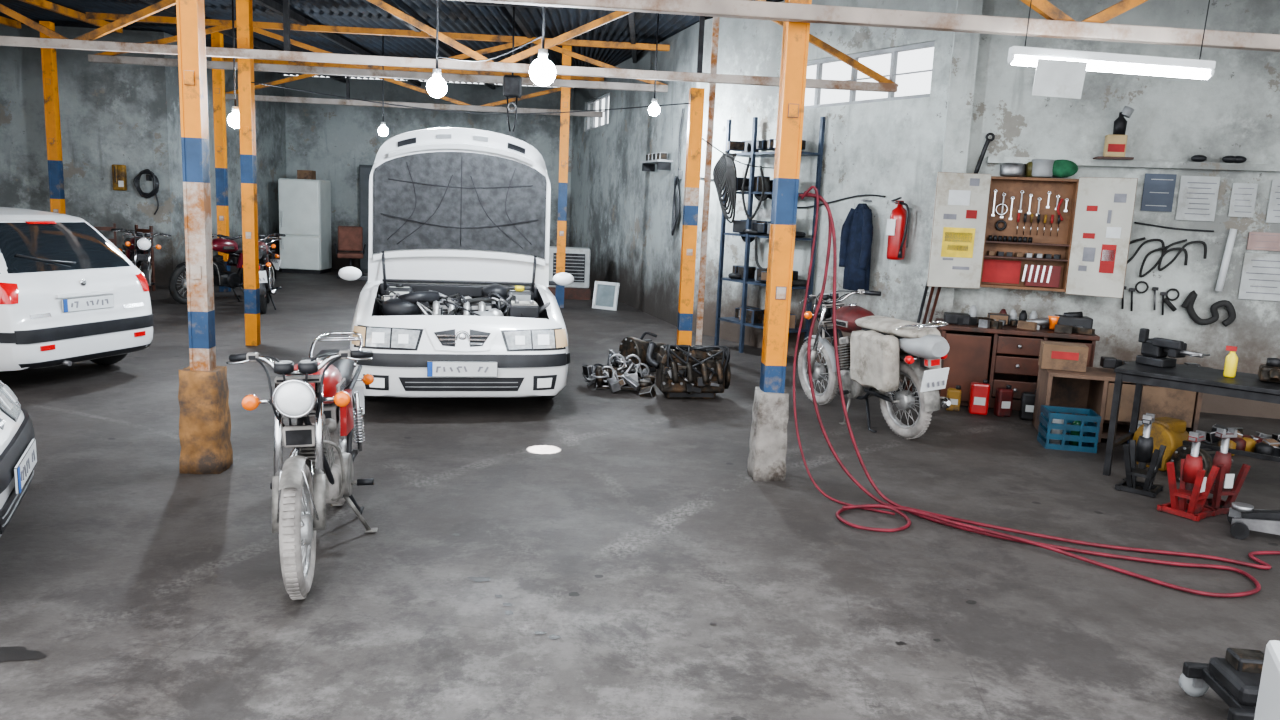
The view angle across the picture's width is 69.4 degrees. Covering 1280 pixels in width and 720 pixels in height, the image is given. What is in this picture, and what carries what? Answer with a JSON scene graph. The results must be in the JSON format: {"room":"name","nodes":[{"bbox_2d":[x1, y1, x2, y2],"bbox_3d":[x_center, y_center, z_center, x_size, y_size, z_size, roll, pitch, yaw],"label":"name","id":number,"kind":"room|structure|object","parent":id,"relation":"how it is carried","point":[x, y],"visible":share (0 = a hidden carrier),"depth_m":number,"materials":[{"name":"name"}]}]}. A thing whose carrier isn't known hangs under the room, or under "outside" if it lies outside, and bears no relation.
{"room":"auto repair garage","nodes":[
{"label":"auto repair garage","id":0,"kind":"room"},
{"bbox_2d":[0,24,172,285],"bbox_3d":[-11.119,-3.425,15.275,6.519,4.150,0.201,2,10,-4],"label":"wall","id":1,"kind":"structure","parent":0,"point":[110,114],"depth_m":15.27,"materials":[{"name":"paint"}]},
{"bbox_2d":[112,164,126,190],"bbox_3d":[-8.627,-3.019,15.291,0.200,0.420,0.145,3,10,0],"label":"electrical box","id":2,"kind":"object","parent":1,"relation":"attached to","point":[119,177],"visible":1,"depth_m":15.27,"materials":[{"name":"paint"}]},
{"bbox_2d":[133,169,158,214],"bbox_3d":[-8.187,-2.799,15.370,0.389,0.751,0.175,3,10,0],"label":"cable coil","id":3,"kind":"object","parent":1,"relation":"attached to","point":[136,181],"visible":1,"depth_m":15.31,"materials":[{"name":"black plastic"}]},
{"bbox_2d":[164,32,286,285],"bbox_3d":[-7.945,-3.732,17.938,0.200,4.150,5.100,3,10,0],"label":"wall","id":4,"kind":"structure","parent":0,"point":[270,128],"depth_m":17.93,"materials":[{"name":"paint"}]},
{"bbox_2d":[0,0,765,88],"bbox_3d":[-2.007,-4.468,11.790,19.670,0.100,16.400,3,10,0],"label":"roof purlins","id":5,"kind":"structure","parent":0,"point":[273,5],"depth_m":13.36,"materials":[{"name":"wood"}]},
{"bbox_2d":[224,58,603,116],"bbox_3d":[-4.233,-5.067,17.181,7.124,0.750,0.101,2,10,-2],"label":"roof truss","id":6,"kind":"object","parent":5,"relation":"attached to","point":[491,107],"visible":0.62,"depth_m":17.15,"materials":[{"name":"metal"}]},
{"bbox_2d":[0,0,897,91],"bbox_3d":[-5.574,-3.595,9.021,16.614,1.072,0.080,2,10,-4],"label":"roof truss","id":7,"kind":"object","parent":5,"relation":"attached to","point":[83,42],"visible":0.96,"depth_m":9.29,"materials":[{"name":"wood"}]},
{"bbox_2d":[0,0,783,86],"bbox_3d":[-2.574,-4.665,11.913,24.050,0.097,17.000,3,10,0],"label":"roof truss","id":8,"kind":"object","parent":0,"point":[454,16],"depth_m":13.60,"materials":[{"name":"metal"}]},
{"bbox_2d":[227,0,238,127],"bbox_3d":[-4.355,-3.415,9.904,0.170,1.815,0.170,3,10,0],"label":"hanging bulb","id":9,"kind":"object","parent":8,"relation":"hanging from","point":[233,118],"visible":0.8,"depth_m":9.97,"materials":[{"name":"white glass"}]},
{"bbox_2d":[378,35,387,135],"bbox_3d":[-4.036,-4.308,14.518,0.160,1.550,0.160,3,10,0],"label":"hanging bulb","id":10,"kind":"object","parent":8,"relation":"hanging from","point":[383,131],"visible":0.97,"depth_m":14.56,"materials":[{"name":"white glass"}]},
{"bbox_2d":[427,0,446,97],"bbox_3d":[-1.671,-3.006,7.621,0.170,1.635,0.170,3,10,0],"label":"hanging bulb","id":11,"kind":"object","parent":8,"relation":"hanging from","point":[436,86],"visible":1,"depth_m":7.68,"materials":[{"name":"white glass"}]},
{"bbox_2d":[465,1,562,131],"bbox_3d":[-1.591,-3.675,11.564,1.200,1.592,0.160,3,10,0],"label":"chain hoist","id":12,"kind":"object","parent":8,"relation":"hanging from","point":[512,84],"visible":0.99,"depth_m":11.52,"materials":[{"name":"metal"}]},
{"bbox_2d":[529,6,555,85],"bbox_3d":[-0.660,-2.759,6.438,0.190,1.645,0.190,3,10,0],"label":"hanging bulb","id":13,"kind":"object","parent":8,"relation":"hanging from","point":[542,71],"visible":1,"depth_m":6.50,"materials":[{"name":"white glass"}]},
{"bbox_2d":[648,13,659,115],"bbox_3d":[0.203,-3.733,11.541,0.150,1.335,0.150,3,10,0],"label":"hanging bulb","id":14,"kind":"object","parent":8,"relation":"hanging from","point":[653,111],"visible":0.9,"depth_m":11.58,"materials":[{"name":"white glass"}]},
{"bbox_2d":[1007,0,1215,98],"bbox_3d":[2.735,-2.332,5.153,1.160,1.730,0.097,4,9,0],"label":"lamp","id":15,"kind":"object","parent":8,"relation":"hanging from","point":[1059,72],"visible":1,"depth_m":5.24,"materials":[{"name":"metal"}]},
{"bbox_2d":[285,76,573,269],"bbox_3d":[-4.779,-4.032,20.552,6.500,4.150,0.200,3,10,0],"label":"wall","id":16,"kind":"structure","parent":0,"point":[332,141],"depth_m":20.26,"materials":[{"name":"paint"}]},
{"bbox_2d":[569,22,698,325],"bbox_3d":[-0.316,-3.172,16.585,0.200,4.150,8.228,0,10,-16],"label":"wall","id":17,"kind":"structure","parent":0,"point":[620,211],"depth_m":15.37,"materials":[{"name":"paint"}]},
{"bbox_2d":[86,12,669,92],"bbox_3d":[-3.660,-4.441,13.378,8.339,0.680,0.100,2,10,-4],"label":"roof truss","id":18,"kind":"object","parent":17,"relation":"attached to","point":[221,25],"visible":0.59,"depth_m":13.35,"materials":[{"name":"wood"}]},
{"bbox_2d":[586,93,608,130],"bbox_3d":[-0.785,-4.846,18.123,0.060,0.600,2.114,0,10,-16],"label":"window","id":19,"kind":"structure","parent":17,"relation":"in","point":[605,96],"depth_m":18.13,"materials":[{"name":"grey paint"}]},
{"bbox_2d":[640,152,672,171],"bbox_3d":[0.243,-2.965,13.841,0.240,0.255,0.900,0,10,-16],"label":"wall shelf","id":20,"kind":"object","parent":17,"relation":"attached to","point":[660,158],"visible":1,"depth_m":13.55,"materials":[{"name":"white metal"}]},
{"bbox_2d":[671,108,683,235],"bbox_3d":[0.541,-2.640,13.054,0.114,1.766,0.280,2,10,-2],"label":"cable coil","id":21,"kind":"object","parent":17,"relation":"attached to","point":[675,214],"visible":1,"depth_m":13.04,"materials":[{"name":"black plastic"}]},
{"bbox_2d":[0,268,1279,719],"bbox_3d":[-2.021,0.434,7.185,28.000,0.001,30.000,2,9,0],"label":"floor","id":22,"kind":"structure","parent":0,"point":[148,589],"depth_m":4.40,"materials":[{"name":"concrete"}]},
{"bbox_2d":[0,381,36,536],"bbox_3d":[-4.812,0.272,3.139,4.578,1.414,2.080,-2,11,-26],"label":"car","id":23,"kind":"object","parent":22,"relation":"on","point":[18,456],"visible":1,"depth_m":4.15,"materials":[{"name":"white paint"}]},
{"bbox_2d":[0,646,45,661],"bbox_3d":[-2.291,1.063,3.339,0.296,0.001,0.124,2,9,0],"label":"oil stain","id":24,"kind":"object","parent":22,"relation":"on","point":[14,652],"visible":1,"depth_m":3.34,"materials":[{"name":"grey liquid"}]},
{"bbox_2d":[39,21,65,213],"bbox_3d":[-9.268,-3.211,14.636,0.150,4.100,0.154,2,10,-6],"label":"steel column","id":25,"kind":"structure","parent":22,"relation":"on","point":[48,55],"depth_m":14.51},
{"bbox_2d":[0,207,153,370],"bbox_3d":[-6.397,-0.673,8.277,3.879,1.444,2.019,5,10,14],"label":"hatchback car","id":26,"kind":"object","parent":22,"relation":"on","point":[69,295],"visible":1,"depth_m":7.66,"materials":[{"name":"white paint"}]},
{"bbox_2d":[93,223,116,246],"bbox_3d":[-8.687,-1.677,14.894,0.420,1.040,0.428,-1,10,-23],"label":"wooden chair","id":27,"kind":"object","parent":22,"relation":"on","point":[114,240],"visible":0.08,"depth_m":15.05,"materials":[{"name":"brown wood"}]},
{"bbox_2d":[111,228,171,300],"bbox_3d":[-7.295,-1.373,13.372,1.913,1.076,0.760,11,13,42],"label":"motorcycle","id":28,"kind":"object","parent":22,"relation":"on","point":[137,246],"visible":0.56,"depth_m":12.94,"materials":[{"name":"metal"}]},
{"bbox_2d":[135,225,154,290],"bbox_3d":[-8.085,-1.625,14.746,0.420,1.040,0.428,8,11,28],"label":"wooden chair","id":29,"kind":"object","parent":22,"relation":"on","point":[150,229],"visible":0.24,"depth_m":14.83,"materials":[{"name":"brown wood"}]},
{"bbox_2d":[176,0,232,473],"bbox_3d":[-2.562,-1.358,5.317,0.254,4.100,0.259,2,10,-6],"label":"steel column","id":30,"kind":"structure","parent":22,"relation":"on","point":[203,394],"depth_m":5.43,"materials":[{"name":"metal"}]},
{"bbox_2d":[452,0,1279,51],"bbox_3d":[-0.485,-2.643,5.189,18.908,1.245,0.080,2,10,-5],"label":"ceiling beam","id":31,"kind":"structure","parent":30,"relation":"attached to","point":[1057,24],"depth_m":5.46,"materials":[{"name":"metal"}]},
{"bbox_2d":[211,32,230,291],"bbox_3d":[-6.769,-3.152,14.931,0.140,4.100,0.145,2,10,-6],"label":"steel column","id":32,"kind":"structure","parent":22,"relation":"on","point":[218,78],"depth_m":14.85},
{"bbox_2d":[168,234,281,304],"bbox_3d":[-6.239,-1.421,13.931,0.760,1.076,1.913,5,10,13],"label":"motorcycle","id":33,"kind":"object","parent":22,"relation":"on","point":[221,276],"visible":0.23,"depth_m":13.78,"materials":[{"name":"metal"}]},
{"bbox_2d":[236,0,260,345],"bbox_3d":[-4.178,-2.188,9.852,0.125,4.100,0.130,2,10,-6],"label":"steel column","id":34,"kind":"structure","parent":22,"relation":"on","point":[244,13],"depth_m":9.85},
{"bbox_2d":[251,36,773,168],"bbox_3d":[-0.763,-2.529,9.906,4.726,0.663,4.855,11,13,42],"label":"wires","id":35,"kind":"object","parent":34,"relation":"attached to","point":[539,36],"visible":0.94,"depth_m":9.92,"materials":[{"name":"black plastic"}]},
{"bbox_2d":[229,233,285,313],"bbox_3d":[-5.418,-1.271,13.251,0.760,1.076,1.913,-3,11,-31],"label":"motorcycle","id":36,"kind":"object","parent":22,"relation":"on","point":[266,282],"visible":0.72,"depth_m":12.82,"materials":[{"name":"metal"}]},
{"bbox_2d":[226,332,377,599],"bbox_3d":[-1.557,0.393,4.520,0.621,1.009,1.902,2,10,-3],"label":"motorcycle","id":37,"kind":"object","parent":22,"relation":"on","point":[319,392],"visible":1,"depth_m":4.00,"materials":[{"name":"metal"}]},
{"bbox_2d":[278,178,331,273],"bbox_3d":[-7.034,-2.812,19.408,0.850,1.930,0.790,3,10,0],"label":"refrigerator","id":38,"kind":"object","parent":22,"relation":"on","point":[304,204],"visible":0.97,"depth_m":19.10,"materials":[{"name":"metal"}]},
{"bbox_2d":[297,170,315,179],"bbox_3d":[-6.939,-3.853,19.228,0.300,0.180,0.250,3,10,0],"label":"cardboard box","id":39,"kind":"object","parent":38,"relation":"on","point":[301,174],"visible":0.86,"depth_m":19.11,"materials":[{"name":"brown cardboard"}]},
{"bbox_2d":[334,226,365,278],"bbox_3d":[-5.807,-2.156,18.543,0.621,1.029,0.604,0,10,-17],"label":"office chair","id":40,"kind":"object","parent":22,"relation":"on","point":[350,238],"visible":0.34,"depth_m":18.65,"materials":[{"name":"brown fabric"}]},
{"bbox_2d":[359,165,372,271],"bbox_3d":[-5.572,-3.067,20.191,1.000,2.300,0.440,3,10,0],"label":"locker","id":41,"kind":"object","parent":22,"relation":"on","point":[364,170],"visible":0.21,"depth_m":19.95,"materials":[{"name":"metal"}]},
{"bbox_2d":[338,127,573,399],"bbox_3d":[-1.783,-1.010,9.040,2.080,2.254,4.578,0,10,-12],"label":"car","id":42,"kind":"object","parent":22,"relation":"on","point":[455,300],"visible":0.98,"depth_m":7.59,"materials":[{"name":"white paint"}]},
{"bbox_2d":[368,127,550,293],"bbox_3d":[-1.499,-1.237,7.745,1.530,1.356,0.544,0,10,-12],"label":"hood","id":43,"kind":"object","parent":42,"relation":"attached to","point":[453,210],"depth_m":7.78,"materials":[{"name":"white paint"}]},
{"bbox_2d":[467,577,489,581],"bbox_3d":[-0.730,0.991,4.177,0.107,0.001,0.065,2,9,0],"label":"oil stain","id":44,"kind":"object","parent":22,"relation":"on","point":[476,579],"visible":1,"depth_m":4.18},
{"bbox_2d":[549,634,560,638],"bbox_3d":[-0.335,1.095,3.655,0.050,0.001,0.042,2,9,0],"label":"oil stain","id":45,"kind":"object","parent":22,"relation":"on","point":[553,636],"visible":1,"depth_m":3.66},
{"bbox_2d":[555,45,571,307],"bbox_3d":[-1.226,-2.877,14.734,0.140,4.100,0.145,2,10,-6],"label":"steel column","id":46,"kind":"structure","parent":22,"relation":"on","point":[566,60],"depth_m":14.67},
{"bbox_2d":[548,246,590,299],"bbox_3d":[-1.282,-1.562,16.564,0.800,0.900,0.530,2,10,-6],"label":"cooler","id":47,"kind":"object","parent":22,"relation":"on","point":[577,259],"visible":0.77,"depth_m":16.32,"materials":[{"name":"plastic"}]},
{"bbox_2d":[592,281,619,310],"bbox_3d":[-0.559,-1.049,15.067,0.450,0.451,0.107,8,11,28],"label":"picture frame","id":48,"kind":"object","parent":22,"relation":"on","point":[605,295],"visible":1,"depth_m":15.06,"materials":[{"name":"wood"}]},
{"bbox_2d":[582,349,655,396],"bbox_3d":[-0.199,0.105,8.733,0.711,0.420,0.939,3,10,0],"label":"pile","id":49,"kind":"object","parent":22,"relation":"on","point":[620,373],"visible":1,"depth_m":8.56,"materials":[{"name":"metal"}]},
{"bbox_2d":[618,332,664,372],"bbox_3d":[0.127,-0.080,9.618,0.620,0.393,0.378,-4,11,-34],"label":"gearbox","id":50,"kind":"object","parent":22,"relation":"on","point":[629,345],"visible":0.58,"depth_m":9.44,"materials":[{"name":"metal"}]},
{"bbox_2d":[646,342,730,398],"bbox_3d":[0.444,0.093,8.310,0.760,0.513,0.464,1,10,-8],"label":"block","id":51,"kind":"object","parent":22,"relation":"on","point":[682,371],"visible":1,"depth_m":8.20,"materials":[{"name":"metal"}]},
{"bbox_2d":[677,87,704,345],"bbox_3d":[0.567,-1.529,10.485,0.150,3.000,0.154,2,10,-6],"label":"steel column","id":52,"kind":"structure","parent":22,"relation":"on","point":[696,95],"depth_m":10.41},
{"bbox_2d":[695,17,719,344],"bbox_3d":[0.773,-2.112,10.541,0.160,4.150,0.160,3,10,0],"label":"steel column","id":53,"kind":"structure","parent":22,"relation":"on","point":[715,28],"depth_m":10.53,"materials":[{"name":"metal"}]},
{"bbox_2d":[713,117,825,352],"bbox_3d":[1.434,-1.452,10.982,0.546,2.760,1.408,-3,11,-32],"label":"shelf rack","id":54,"kind":"object","parent":22,"relation":"on","point":[726,180],"visible":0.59,"depth_m":10.96,"materials":[{"name":"metal"}]},
{"bbox_2d":[747,0,811,480],"bbox_3d":[0.905,-1.264,5.661,0.226,4.100,0.225,2,10,-6],"label":"steel column","id":55,"kind":"structure","parent":22,"relation":"on","point":[766,461],"depth_m":5.73,"materials":[{"name":"metal"}]},
{"bbox_2d":[798,289,950,438],"bbox_3d":[1.832,-0.013,7.635,0.764,1.076,1.942,-3,11,-30],"label":"motorcycle","id":56,"kind":"object","parent":22,"relation":"on","point":[879,351],"visible":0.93,"depth_m":7.15,"materials":[{"name":"metal"}]},
{"bbox_2d":[901,281,940,391],"bbox_3d":[2.701,-0.287,8.929,0.534,1.260,0.115,-7,13,-43],"label":"pipes","id":57,"kind":"object","parent":22,"relation":"on","point":[926,286],"visible":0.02,"depth_m":8.95,"materials":[{"name":"metal"}]},
{"bbox_2d":[946,385,961,411],"bbox_3d":[2.817,0.342,8.298,0.120,0.230,0.104,5,10,16],"label":"can","id":58,"kind":"object","parent":22,"relation":"on","point":[954,394],"visible":0.91,"depth_m":8.26,"materials":[{"name":"paint"}]},
{"bbox_2d":[968,380,989,414],"bbox_3d":[3.008,0.327,8.193,0.160,0.310,0.104,5,10,13],"label":"can","id":59,"kind":"object","parent":22,"relation":"on","point":[979,394],"visible":1,"depth_m":8.15,"materials":[{"name":"red paint"}]},
{"bbox_2d":[994,385,1013,416],"bbox_3d":[3.208,0.359,8.146,0.130,0.280,0.104,2,10,-3],"label":"can","id":60,"kind":"object","parent":22,"relation":"on","point":[1002,406],"visible":1,"depth_m":8.11,"materials":[{"name":"red paint"}]},
{"bbox_2d":[936,318,1099,410],"bbox_3d":[3.443,0.057,8.613,1.340,0.740,0.648,5,10,14],"label":"workbench","id":61,"kind":"object","parent":22,"relation":"on","point":[1008,355],"visible":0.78,"depth_m":8.38,"materials":[{"name":"brown wood"}]},
{"bbox_2d":[1019,389,1035,420],"bbox_3d":[3.406,0.389,8.048,0.160,0.270,0.104,5,10,14],"label":"can","id":62,"kind":"object","parent":22,"relation":"on","point":[1027,398],"visible":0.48,"depth_m":8.02,"materials":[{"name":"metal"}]},
{"bbox_2d":[793,186,1279,597],"bbox_3d":[2.525,0.091,4.790,3.594,1.862,1.108,5,10,14],"label":"air hose","id":63,"kind":"object","parent":22,"relation":"on","point":[950,521],"visible":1,"depth_m":5.19,"materials":[{"name":"red rubber"}]},
{"bbox_2d":[1037,405,1100,452],"bbox_3d":[3.310,0.531,7.142,0.372,0.285,0.296,4,10,11],"label":"plastic crate","id":64,"kind":"object","parent":22,"relation":"on","point":[1057,439],"visible":1,"depth_m":7.03,"materials":[{"name":"blue plastic"}]},
{"bbox_2d":[1032,366,1202,442],"bbox_3d":[3.822,0.366,7.461,1.100,0.525,0.500,5,10,14],"label":"wooden shelf","id":65,"kind":"object","parent":22,"relation":"on","point":[1093,389],"visible":0.66,"depth_m":7.27,"materials":[{"name":"brown wood"}]},
{"bbox_2d":[1038,341,1088,371],"bbox_3d":[3.434,-0.031,7.501,0.330,0.200,0.224,5,10,17],"label":"cardboard box","id":66,"kind":"object","parent":65,"relation":"on","point":[1053,355],"visible":1,"depth_m":7.41,"materials":[{"name":"brown cardboard"}]},
{"bbox_2d":[1115,413,1166,497],"bbox_3d":[3.277,0.608,6.009,0.240,0.521,0.240,10,12,39],"label":"jack stand","id":67,"kind":"object","parent":22,"relation":"on","point":[1141,452],"visible":1,"depth_m":5.99,"materials":[{"name":"metal"}]},
{"bbox_2d":[1133,417,1188,470],"bbox_3d":[3.785,0.597,6.667,0.318,0.348,0.312,-3,11,-28],"label":"yellow gearbox","id":68,"kind":"object","parent":22,"relation":"on","point":[1170,432],"visible":0.59,"depth_m":6.55,"materials":[{"name":"paint"}]},
{"bbox_2d":[1157,430,1219,520],"bbox_3d":[3.323,0.685,5.565,0.240,0.521,0.240,-4,12,-34],"label":"jack stand","id":69,"kind":"object","parent":22,"relation":"on","point":[1194,486],"visible":1,"depth_m":5.54,"materials":[{"name":"metal"}]},
{"bbox_2d":[1103,361,1279,475],"bbox_3d":[4.014,0.506,6.051,1.600,0.750,0.640,11,13,41],"label":"work table","id":70,"kind":"object","parent":22,"relation":"on","point":[1249,386],"visible":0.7,"depth_m":6.19,"materials":[{"name":"metal"}]},
{"bbox_2d":[1100,356,1212,368],"bbox_3d":[4.077,0.065,7.320,0.756,0.121,0.402,5,10,14],"label":"junk parts","id":71,"kind":"object","parent":70,"relation":"on","point":[1105,362],"visible":0.23,"depth_m":7.39,"materials":[{"name":"metal"}]},
{"bbox_2d":[1136,328,1209,367],"bbox_3d":[3.660,-0.069,6.349,0.200,0.250,0.425,-2,11,-27],"label":"bench vise","id":72,"kind":"object","parent":70,"relation":"on","point":[1155,351],"visible":1,"depth_m":6.38,"materials":[{"name":"metal"}]},
{"bbox_2d":[1223,346,1237,377],"bbox_3d":[3.885,0.011,6.076,0.075,0.203,0.070,11,13,41],"label":"bottle","id":73,"kind":"object","parent":70,"relation":"on","point":[1231,360],"visible":1,"depth_m":6.05,"materials":[{"name":"yellow plastic"}]},
{"bbox_2d":[1258,358,1279,382],"bbox_3d":[4.218,0.094,5.836,0.500,0.148,0.313,8,11,29],"label":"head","id":74,"kind":"object","parent":70,"relation":"on","point":[1270,371],"visible":1,"depth_m":5.93},
{"bbox_2d":[1170,440,1232,483],"bbox_3d":[3.882,0.697,6.298,0.442,0.281,0.270,-1,10,-23],"label":"gearbox","id":75,"kind":"object","parent":22,"relation":"on","point":[1207,454],"visible":0.3,"depth_m":6.24,"materials":[{"name":"metal"}]},
{"bbox_2d":[1186,428,1250,514],"bbox_3d":[3.574,0.676,5.684,0.240,0.521,0.240,0,10,-12],"label":"jack stand","id":76,"kind":"object","parent":22,"relation":"on","point":[1222,459],"visible":0.81,"depth_m":5.63,"materials":[{"name":"red paint"}]},
{"bbox_2d":[1179,648,1264,719],"bbox_3d":[2.575,1.003,3.138,1.185,0.609,0.420,3,10,6],"label":"trolley","id":77,"kind":"object","parent":22,"relation":"on","point":[1236,677],"visible":0.89,"depth_m":3.21,"materials":[{"name":"metal"}]},
{"bbox_2d":[1205,424,1279,456],"bbox_3d":[5.024,0.668,7.119,1.116,0.176,0.579,5,10,17],"label":"pile","id":78,"kind":"object","parent":22,"relation":"on","point":[1261,443],"visible":0.74,"depth_m":7.13,"materials":[{"name":"metal"}]},
{"bbox_2d":[1227,502,1279,538],"bbox_3d":[3.801,0.831,5.087,0.914,0.411,0.320,8,11,28],"label":"jack","id":79,"kind":"object","parent":22,"relation":"on","point":[1243,517],"visible":1,"depth_m":5.19,"materials":[{"name":"metal"}]},
{"bbox_2d":[1254,640,1279,719],"bbox_3d":[1.670,1.136,2.319,0.090,0.540,0.900,7,10,24],"label":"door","id":80,"kind":"structure","parent":22,"relation":"on","point":[1268,700],"depth_m":2.61,"materials":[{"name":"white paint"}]},
{"bbox_2d":[692,0,956,383],"bbox_3d":[1.954,-2.115,10.864,0.200,4.150,4.426,-3,11,-32],"label":"wall","id":81,"kind":"structure","parent":0,"point":[892,149],"depth_m":10.29,"materials":[{"name":"paint"}]},
{"bbox_2d":[700,177,885,207],"bbox_3d":[1.669,-2.011,11.080,0.028,0.367,3.401,-3,11,-32],"label":"cable","id":82,"kind":"object","parent":81,"relation":"attached to","point":[700,177],"visible":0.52,"depth_m":10.17,"materials":[{"name":"black plastic"}]},
{"bbox_2d":[839,200,872,290],"bbox_3d":[2.347,-1.229,9.887,0.244,0.960,0.429,-3,11,-32],"label":"jacket","id":83,"kind":"object","parent":81,"relation":"hanging from","point":[856,238],"visible":0.99,"depth_m":9.82,"materials":[{"name":"blue fabric"}]},
{"bbox_2d":[804,41,934,108],"bbox_3d":[2.340,-3.062,10.107,0.061,0.540,2.312,-3,11,-32],"label":"window","id":84,"kind":"structure","parent":81,"relation":"in","point":[893,51],"depth_m":9.86,"materials":[{"name":"grey paint"}]},
{"bbox_2d":[886,197,910,259],"bbox_3d":[2.628,-1.337,9.415,0.213,0.634,0.226,6,10,22],"label":"fire extinguisher","id":85,"kind":"object","parent":81,"relation":"attached to","point":[897,230],"visible":1,"depth_m":9.34,"materials":[{"name":"red paint"}]},
{"bbox_2d":[926,0,982,328],"bbox_3d":[3.028,-1.725,8.967,0.220,4.100,0.220,5,10,14],"label":"pillar","id":86,"kind":"structure","parent":81,"relation":"attached to","point":[964,55],"depth_m":8.75,"materials":[{"name":"paint"}]},
{"bbox_2d":[952,0,1279,418],"bbox_3d":[6.071,-1.510,8.327,6.229,4.150,0.200,5,10,14],"label":"wall","id":87,"kind":"structure","parent":0,"point":[1235,111],"depth_m":8.55,"materials":[{"name":"paint"}]},
{"bbox_2d":[974,133,994,173],"bbox_3d":[3.278,-1.959,8.804,0.161,0.407,0.040,5,10,14],"label":"wrench","id":88,"kind":"object","parent":87,"relation":"attached to","point":[988,140],"visible":0.98,"depth_m":8.79,"materials":[{"name":"metal"}]},
{"bbox_2d":[927,172,1137,297],"bbox_3d":[3.644,-1.189,8.714,1.718,1.078,0.322,5,10,14],"label":"upper cabinet","id":89,"kind":"object","parent":87,"relation":"attached to","point":[1070,236],"visible":1,"depth_m":8.76,"materials":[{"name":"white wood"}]},
{"bbox_2d":[987,156,1279,171],"bbox_3d":[6.706,-1.624,7.990,7.000,0.060,0.100,5,10,14],"label":"shelf","id":90,"kind":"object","parent":87,"relation":"attached to","point":[990,159],"depth_m":8.43,"materials":[{"name":"paint"}]},
{"bbox_2d":[1093,106,1133,159],"bbox_3d":[4.359,-2.078,8.457,0.300,0.478,0.200,5,10,14],"label":"box","id":91,"kind":"object","parent":90,"relation":"on","point":[1115,144],"visible":1,"depth_m":8.40,"materials":[{"name":"cardboard"}]},
{"bbox_2d":[1191,155,1246,162],"bbox_3d":[5.212,-1.811,8.322,0.450,0.065,0.080,5,10,14],"label":"gloves","id":92,"kind":"object","parent":90,"relation":"on","point":[1197,158],"visible":1,"depth_m":8.28,"materials":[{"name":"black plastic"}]},
{"bbox_2d":[1127,237,1164,263],"bbox_3d":[4.668,-0.992,8.604,0.396,0.306,0.034,5,10,14],"label":"belt","id":93,"kind":"object","parent":87,"relation":"attached to","point":[1143,238],"visible":0.65,"depth_m":8.58,"materials":[{"name":"black rubber"}]},
{"bbox_2d":[1121,281,1179,314],"bbox_3d":[4.709,-0.610,8.674,0.637,0.353,0.029,5,10,14],"label":"tools","id":94,"kind":"object","parent":87,"relation":"attached to","point":[1155,289],"visible":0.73,"depth_m":8.65,"materials":[{"name":"metal"}]},
{"bbox_2d":[1140,173,1176,211],"bbox_3d":[4.785,-1.544,8.528,0.260,0.340,0.016,5,10,14],"label":"poster","id":95,"kind":"object","parent":87,"relation":"attached to","point":[1158,189],"visible":1,"depth_m":8.53,"materials":[{"name":"paper"}]},
{"bbox_2d":[1139,246,1187,277],"bbox_3d":[4.859,-0.906,8.569,0.396,0.306,0.034,5,10,14],"label":"belt","id":96,"kind":"object","parent":87,"relation":"attached to","point":[1161,248],"visible":1,"depth_m":8.56,"materials":[{"name":"black rubber"}]},
{"bbox_2d":[1134,222,1213,231],"bbox_3d":[4.931,-1.230,8.537,0.671,0.065,0.016,5,10,14],"label":"cable","id":97,"kind":"object","parent":87,"relation":"attached to","point":[1134,222],"visible":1,"depth_m":8.53,"materials":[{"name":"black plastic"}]},
{"bbox_2d":[1158,239,1206,270],"bbox_3d":[5.007,-0.963,8.522,0.396,0.306,0.034,5,10,14],"label":"belt","id":98,"kind":"object","parent":87,"relation":"attached to","point":[1185,240],"visible":1,"depth_m":8.51,"materials":[{"name":"black rubber"}]},
{"bbox_2d":[1175,176,1219,220],"bbox_3d":[5.104,-1.478,8.457,0.320,0.400,0.016,5,10,14],"label":"poster","id":99,"kind":"object","parent":87,"relation":"attached to","point":[1197,196],"visible":1,"depth_m":8.45,"materials":[{"name":"paper"}]},
{"bbox_2d":[1163,290,1235,326],"bbox_3d":[5.174,-0.484,8.550,0.624,0.322,0.060,5,10,14],"label":"hose","id":100,"kind":"object","parent":87,"relation":"attached to","point":[1188,304],"visible":1,"depth_m":8.53,"materials":[{"name":"rubber"}]},
{"bbox_2d":[1215,228,1237,291],"bbox_3d":[5.358,-0.912,8.446,0.109,0.575,0.060,5,10,14],"label":"ruler","id":101,"kind":"object","parent":87,"relation":"attached to","point":[1232,233],"visible":1,"depth_m":8.43,"materials":[{"name":"white plastic"}]},
{"bbox_2d":[1228,183,1257,216],"bbox_3d":[5.462,-1.448,8.370,0.200,0.300,0.016,5,10,14],"label":"poster","id":102,"kind":"object","parent":87,"relation":"attached to","point":[1243,195],"visible":1,"depth_m":8.37,"materials":[{"name":"paper"}]},
{"bbox_2d":[1238,253,1279,300],"bbox_3d":[5.704,-0.755,8.417,0.400,0.420,0.016,5,10,14],"label":"poster","id":103,"kind":"object","parent":87,"relation":"attached to","point":[1260,276],"visible":1,"depth_m":8.42,"materials":[{"name":"paper"}]},
{"bbox_2d":[1246,232,1279,250],"bbox_3d":[5.669,-1.074,8.376,0.280,0.160,0.016,5,10,14],"label":"poster","id":104,"kind":"object","parent":87,"relation":"attached to","point":[1256,240],"visible":1,"depth_m":8.38,"materials":[{"name":"paper"}]},
{"bbox_2d":[1266,180,1279,222],"bbox_3d":[5.782,-1.421,8.293,0.240,0.380,0.016,5,10,14],"label":"poster","id":105,"kind":"object","parent":87,"relation":"attached to","point":[1273,211],"visible":1,"depth_m":8.31,"materials":[{"name":"paper"}]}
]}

